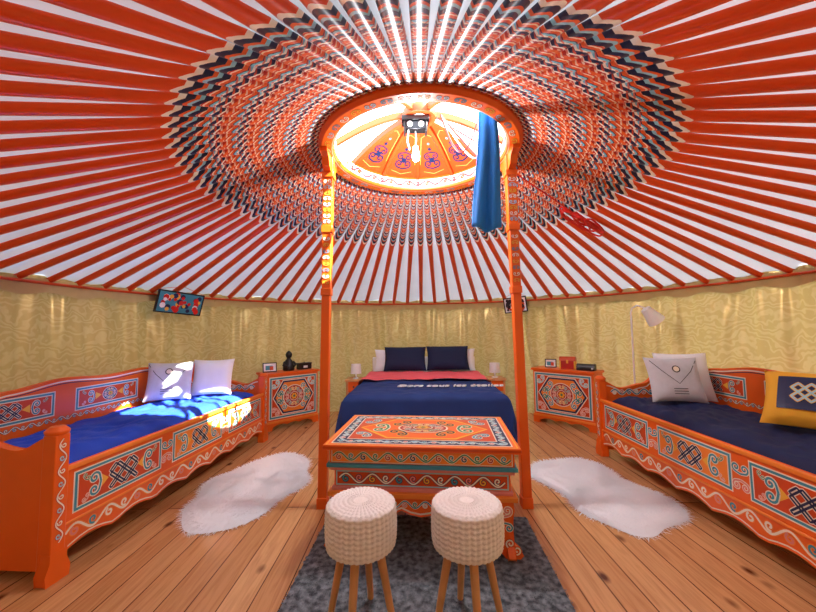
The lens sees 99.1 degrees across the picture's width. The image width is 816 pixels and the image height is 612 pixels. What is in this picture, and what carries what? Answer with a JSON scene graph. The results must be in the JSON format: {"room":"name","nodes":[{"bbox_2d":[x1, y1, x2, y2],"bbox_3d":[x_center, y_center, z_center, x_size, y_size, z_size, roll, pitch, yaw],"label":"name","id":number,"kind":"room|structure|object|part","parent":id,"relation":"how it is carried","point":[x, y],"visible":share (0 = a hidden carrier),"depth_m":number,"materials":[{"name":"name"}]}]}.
{"room":"traditional dwelling","nodes":[
{"label":"traditional dwelling","id":0,"kind":"room"},
{"bbox_2d":[0,272,253,392],"bbox_3d":[-2.521,0.564,2.422,0.965,1.670,4.360,-1,-4,0],"label":"wall","id":1,"kind":"structure","parent":0,"point":[44,337],"depth_m":3.23,"materials":[{"name":"gold patterned fabric"}]},
{"bbox_2d":[0,267,815,310],"bbox_3d":[0.098,-0.203,2.490,6.013,0.135,6.013,-1,-4,0],"label":"trim","id":2,"kind":"structure","parent":1,"relation":"attached to","point":[797,280],"depth_m":3.62,"materials":[{"name":"wood"}]},
{"bbox_2d":[0,270,815,304],"bbox_3d":[0.097,-0.235,2.492,5.984,0.023,5.983,-1,-4,0],"label":"trim","id":3,"kind":"structure","parent":1,"relation":"attached to","point":[809,271],"depth_m":3.62,"materials":[{"name":"wood"}]},
{"bbox_2d":[0,0,815,303],"bbox_3d":[0.091,-0.704,2.524,6.058,0.936,6.058,-1,-4,0],"label":"roof","id":4,"kind":"structure","parent":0,"point":[598,110],"depth_m":1.71,"materials":[{"name":"wood"}]},
{"bbox_2d":[153,287,204,315],"bbox_3d":[-2.459,-0.054,3.760,0.081,0.317,0.496,-3,-4,26],"label":"photo frame","id":5,"kind":"object","parent":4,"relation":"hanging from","point":[167,301],"visible":1,"depth_m":3.73,"materials":[{"name":"black plastic"}]},
{"bbox_2d":[402,115,428,161],"bbox_3d":[0.055,-1.210,2.539,0.200,0.327,0.100,-1,-4,0],"label":"ceiling light","id":6,"kind":"object","parent":4,"relation":"attached to","point":[412,124],"visible":1,"depth_m":2.51,"materials":[{"name":"black plastic"}]},
{"bbox_3d":[0.038,-1.168,2.536,0.096,0.243,0.060,-1,-4,0],"label":"bulb","id":7,"kind":"part","parent":6,"relation":"part of","materials":[{"name":"white glass"}]},
{"bbox_2d":[318,72,522,194],"bbox_3d":[0.085,-1.263,2.563,1.440,0.349,1.440,-1,-4,0],"label":"skylight","id":8,"kind":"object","parent":4,"relation":"in","point":[386,163],"depth_m":2.74,"materials":[{"name":"orange wood"}]},
{"bbox_2d":[472,111,501,232],"bbox_3d":[0.478,-0.881,2.142,0.186,0.861,0.050,-1,-4,0],"label":"scarf","id":9,"kind":"object","parent":4,"relation":"hanging from","point":[486,208],"visible":0.84,"depth_m":2.13,"materials":[{"name":"blue fabric"}]},
{"bbox_2d":[503,294,527,313],"bbox_3d":[1.527,-0.043,4.957,0.336,0.292,0.080,-3,-5,30],"label":"photo frame","id":10,"kind":"object","parent":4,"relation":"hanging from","point":[507,301],"visible":0.46,"depth_m":4.98,"materials":[{"name":"black plastic"}]},
{"bbox_2d":[436,114,604,236],"bbox_3d":[1.007,-1.007,2.783,1.701,0.719,0.245,1,-5,-29],"label":"rope","id":11,"kind":"object","parent":4,"relation":"hanging from","point":[564,209],"visible":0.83,"depth_m":2.99,"materials":[{"name":"red fabric"}]},
{"bbox_2d":[0,411,815,611],"bbox_3d":[0.117,1.406,2.379,6.240,0.080,6.240,-1,-4,0],"label":"floor","id":12,"kind":"structure","parent":0,"point":[140,561],"depth_m":1.83,"materials":[{"name":"brown wood"}]},
{"bbox_2d":[0,363,267,588],"bbox_3d":[-2.065,0.982,2.817,0.864,0.888,2.258,-1,-4,4],"label":"daybed","id":13,"kind":"object","parent":12,"relation":"on","point":[77,453],"visible":0.91,"depth_m":2.20,"materials":[{"name":"orange paint"}]},
{"bbox_3d":[-2.075,0.931,2.821,0.735,0.222,2.070,-1,-4,4],"label":"mattress","id":14,"kind":"part","parent":13,"relation":"part of","materials":[{"name":"blue fabric"}]},
{"bbox_2d":[143,361,194,401],"bbox_3d":[-2.191,0.689,3.199,0.370,0.334,0.196,1,-4,-22],"label":"cushion","id":15,"kind":"object","parent":13,"relation":"on","point":[165,380],"visible":1,"depth_m":3.16,"materials":[{"name":"fabric"}]},
{"bbox_2d":[191,359,234,395],"bbox_3d":[-1.942,0.704,3.462,0.374,0.338,0.176,0,-4,-12],"label":"cushion","id":16,"kind":"object","parent":13,"relation":"on","point":[210,376],"visible":0.98,"depth_m":3.42,"materials":[{"name":"fabric"}]},
{"bbox_2d":[175,451,312,536],"bbox_3d":[-1.201,1.383,2.750,0.897,0.044,1.461,-1,-4,6],"label":"sheepskin rug","id":17,"kind":"object","parent":12,"relation":"on","point":[240,496],"visible":1,"depth_m":2.55,"materials":[{"name":"white fur"}]},
{"bbox_2d":[256,368,319,431],"bbox_3d":[-1.553,1.191,4.530,0.724,0.694,0.318,3,-6,-45],"label":"base cabinet","id":18,"kind":"object","parent":12,"relation":"on","point":[291,395],"visible":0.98,"depth_m":4.41,"materials":[{"name":"orange paint"}]},
{"bbox_2d":[262,362,276,372],"bbox_3d":[-1.755,0.776,4.407,0.170,0.120,0.063,2,-5,-35],"label":"picture frame","id":19,"kind":"object","parent":18,"relation":"on","point":[267,367],"visible":1,"depth_m":4.39,"materials":[{"name":"black plastic"}]},
{"bbox_2d":[282,351,296,370],"bbox_3d":[-1.556,0.716,4.559,0.169,0.256,0.168,-1,-4,3],"label":"figurine","id":20,"kind":"object","parent":18,"relation":"on","point":[288,364],"visible":1,"depth_m":4.53,"materials":[{"name":"black plastic"}]},
{"bbox_2d":[297,362,311,369],"bbox_3d":[-1.409,0.803,4.719,0.190,0.100,0.090,3,-6,-45],"label":"decorative box","id":21,"kind":"object","parent":18,"relation":"on","point":[304,365],"visible":0.97,"depth_m":4.68,"materials":[{"name":"wood"}]},
{"bbox_2d":[316,146,336,508],"bbox_3d":[-0.579,0.143,2.466,0.111,2.468,0.346,-1,-4,0],"label":"post","id":22,"kind":"object","parent":12,"relation":"on","point":[328,162],"visible":0.99,"depth_m":2.44,"materials":[{"name":"orange paint"}]},
{"bbox_2d":[345,377,362,395],"bbox_3d":[-0.744,1.284,4.894,0.240,0.530,0.280,-1,-4,0],"label":"nightstand","id":23,"kind":"object","parent":12,"relation":"on","point":[351,383],"visible":0.4,"depth_m":4.79,"materials":[{"name":"orange wood"}]},
{"bbox_2d":[351,364,360,378],"bbox_3d":[-0.729,0.916,4.879,0.150,0.200,0.150,-1,-4,0],"label":"bedside lamp","id":24,"kind":"object","parent":23,"relation":"on","point":[355,368],"depth_m":4.83,"materials":[{"name":"white fabric"}]},
{"bbox_2d":[277,514,575,611],"bbox_3d":[0.076,1.297,1.463,1.294,0.010,1.591,-1,-4,3],"label":"shag rug","id":25,"kind":"object","parent":12,"relation":"on","point":[530,583],"visible":0.49,"depth_m":1.66,"materials":[{"name":"grey carpet"}]},
{"bbox_2d":[324,486,396,611],"bbox_3d":[-0.192,1.045,1.431,0.298,0.490,0.298,-3,-5,29],"label":"stool","id":26,"kind":"object","parent":25,"relation":"on","point":[360,523],"visible":1,"depth_m":1.35,"materials":[{"name":"brown wood"}]},
{"bbox_2d":[322,415,523,561],"bbox_3d":[0.098,1.051,2.173,1.068,0.578,0.688,-1,-4,6],"label":"table","id":27,"kind":"object","parent":25,"relation":"on","point":[413,459],"visible":0.89,"depth_m":1.89,"materials":[{"name":"orange paint"}]},
{"bbox_2d":[431,486,504,611],"bbox_3d":[0.245,1.039,1.422,0.298,0.490,0.298,1,-4,-18],"label":"stool","id":28,"kind":"object","parent":25,"relation":"on","point":[467,523],"visible":1,"depth_m":1.34,"materials":[{"name":"brown wood"}]},
{"bbox_2d":[335,357,517,442],"bbox_3d":[0.198,1.089,4.187,1.712,0.800,2.035,-1,-4,2],"label":"double bed","id":29,"kind":"object","parent":12,"relation":"on","point":[440,392],"visible":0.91,"depth_m":3.24,"materials":[{"name":"navy cotton"},{"name":"white linen"},{"name":"coral cotton"}]},
{"bbox_2d":[375,350,419,370],"bbox_3d":[-0.160,0.795,5.097,0.661,0.315,0.123,-1,-4,4],"label":"pillow","id":30,"kind":"object","parent":29,"relation":"on","point":[380,354],"visible":0.23,"depth_m":5.07,"materials":[{"name":"fabric"}]},
{"bbox_2d":[384,347,425,370],"bbox_3d":[-0.041,0.747,4.928,0.600,0.327,0.248,-1,-4,2],"label":"pillow","id":31,"kind":"object","parent":29,"relation":"on","point":[397,358],"visible":1,"depth_m":4.85,"materials":[{"name":"blue fabric"}]},
{"bbox_3d":[0.199,1.091,4.220,1.520,0.800,1.970,-1,-4,2],"label":"bed frame","id":32,"kind":"part","parent":29,"relation":"part of","materials":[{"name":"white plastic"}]},
{"bbox_2d":[358,370,490,384],"bbox_3d":[0.207,1.054,4.468,1.711,0.367,0.800,-1,-4,2],"label":"blanket","id":33,"kind":"object","parent":29,"relation":"on","point":[379,376],"depth_m":4.33,"materials":[{"name":"fabric"}]},
{"bbox_2d":[426,346,469,369],"bbox_3d":[0.559,0.733,4.908,0.600,0.327,0.248,-1,-4,2],"label":"pillow","id":34,"kind":"object","parent":29,"relation":"on","point":[447,357],"visible":1,"depth_m":4.83,"materials":[{"name":"blue fabric"}]},
{"bbox_2d":[430,349,474,370],"bbox_3d":[0.650,0.784,5.077,0.661,0.315,0.123,-1,-4,4],"label":"pillow","id":35,"kind":"object","parent":29,"relation":"on","point":[470,352],"visible":0.13,"depth_m":5.05,"materials":[{"name":"fabric"}]},
{"bbox_2d":[485,376,506,394],"bbox_3d":[1.215,1.256,4.824,0.240,0.530,0.280,-1,-4,0],"label":"nightstand","id":36,"kind":"object","parent":12,"relation":"on","point":[500,380],"visible":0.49,"depth_m":4.71,"materials":[{"name":"orange wood"}]},
{"bbox_2d":[489,362,499,377],"bbox_3d":[1.201,0.889,4.819,0.150,0.200,0.150,-1,-4,0],"label":"bedside lamp","id":37,"kind":"object","parent":36,"relation":"on","point":[494,367],"depth_m":4.77,"materials":[{"name":"white fabric"}]},
{"bbox_2d":[500,144,533,508],"bbox_3d":[0.769,0.127,2.466,0.106,2.468,0.346,-1,-4,0],"label":"post","id":38,"kind":"object","parent":12,"relation":"on","point":[508,165],"visible":1,"depth_m":2.43,"materials":[{"name":"orange paint"}]},
{"bbox_2d":[531,366,603,432],"bbox_3d":[1.994,1.136,4.360,0.318,0.694,0.784,3,-5,-42],"label":"base cabinet","id":39,"kind":"object","parent":12,"relation":"on","point":[566,395],"visible":0.95,"depth_m":4.22,"materials":[{"name":"orange paint"}]},
{"bbox_2d":[545,359,556,367],"bbox_3d":[1.872,0.748,4.563,0.140,0.111,0.063,-3,-4,25],"label":"picture frame","id":40,"kind":"object","parent":39,"relation":"on","point":[548,362],"visible":1,"depth_m":4.54,"materials":[{"name":"black plastic"}]},
{"bbox_2d":[559,356,576,368],"bbox_3d":[2.016,0.713,4.386,0.186,0.150,0.106,-3,-5,35],"label":"chest","id":41,"kind":"object","parent":39,"relation":"on","point":[565,362],"visible":0.95,"depth_m":4.35,"materials":[{"name":"red paint"}]},
{"bbox_2d":[576,363,596,370],"bbox_3d":[2.146,0.736,4.191,0.200,0.078,0.110,-4,-5,40],"label":"clock radio","id":42,"kind":"object","parent":39,"relation":"on","point":[579,366],"visible":1,"depth_m":4.15,"materials":[{"name":"black plastic"}]},
{"bbox_2d":[530,456,696,540],"bbox_3d":[1.412,1.339,2.594,0.836,0.048,1.279,0,-4,-12],"label":"sheepskin rug","id":43,"kind":"object","parent":12,"relation":"on","point":[596,491],"visible":0.99,"depth_m":2.40,"materials":[{"name":"white fur"}]},
{"bbox_2d":[630,305,664,383],"bbox_3d":[2.462,0.703,3.641,0.409,1.439,0.240,-2,-4,12],"label":"floor lamp","id":44,"kind":"object","parent":12,"relation":"on","point":[652,317],"visible":0.63,"depth_m":3.60,"materials":[{"name":"white plastic"}]},
{"bbox_3d":[2.544,0.108,3.619,0.209,0.214,0.170,-1,-4,0],"label":"lamp shade","id":45,"kind":"part","parent":44,"relation":"part of","materials":[{"name":"white plastic"}]},
{"bbox_2d":[594,367,815,567],"bbox_3d":[2.219,0.890,2.249,0.864,0.888,2.258,-1,-4,0],"label":"daybed","id":46,"kind":"object","parent":12,"relation":"on","point":[762,476],"visible":0.7,"depth_m":2.15,"materials":[{"name":"orange paint"}]},
{"bbox_2d":[643,357,708,402],"bbox_3d":[2.207,0.608,2.880,0.400,0.352,0.200,-2,-4,12],"label":"cushion","id":47,"kind":"object","parent":46,"relation":"on","point":[670,379],"visible":1,"depth_m":2.83,"materials":[{"name":"fabric"}]},
{"bbox_2d":[652,353,717,401],"bbox_3d":[2.388,0.610,3.013,0.423,0.399,0.174,-1,-4,11],"label":"cushion","id":48,"kind":"object","parent":46,"relation":"on","point":[702,367],"visible":0.3,"depth_m":2.98,"materials":[{"name":"fabric"}]},
{"bbox_3d":[2.228,0.839,2.252,0.735,0.222,2.070,-1,-4,0],"label":"mattress","id":49,"kind":"part","parent":46,"relation":"part of","materials":[{"name":"blue fabric"}]},
{"bbox_2d":[760,370,815,429],"bbox_3d":[2.387,0.558,2.044,0.269,0.308,0.440,2,-5,-35],"label":"cushion","id":50,"kind":"object","parent":46,"relation":"on","point":[790,397],"visible":1,"depth_m":2.07,"materials":[{"name":"yellow fabric"}]},
{"bbox_2d":[0,0,815,301],"bbox_3d":[0.091,-0.732,2.526,6.280,0.976,6.280,-1,-4,0],"label":"ceiling","id":51,"kind":"structure","parent":0,"point":[36,4],"depth_m":2.77,"materials":[{"name":"fabric"}]},
{"bbox_2d":[253,293,580,412],"bbox_3d":[0.125,0.714,5.061,4.360,1.670,0.968,-1,-4,0],"label":"wall","id":52,"kind":"structure","parent":0,"point":[550,331],"depth_m":5.20,"materials":[{"name":"beige fabric"}]},
{"bbox_2d":[578,264,815,386],"bbox_3d":[2.734,0.502,2.450,0.979,1.670,4.371,-1,-4,0],"label":"wall","id":53,"kind":"structure","parent":0,"point":[772,328],"depth_m":3.42,"materials":[{"name":"gold fabric"}]}
]}

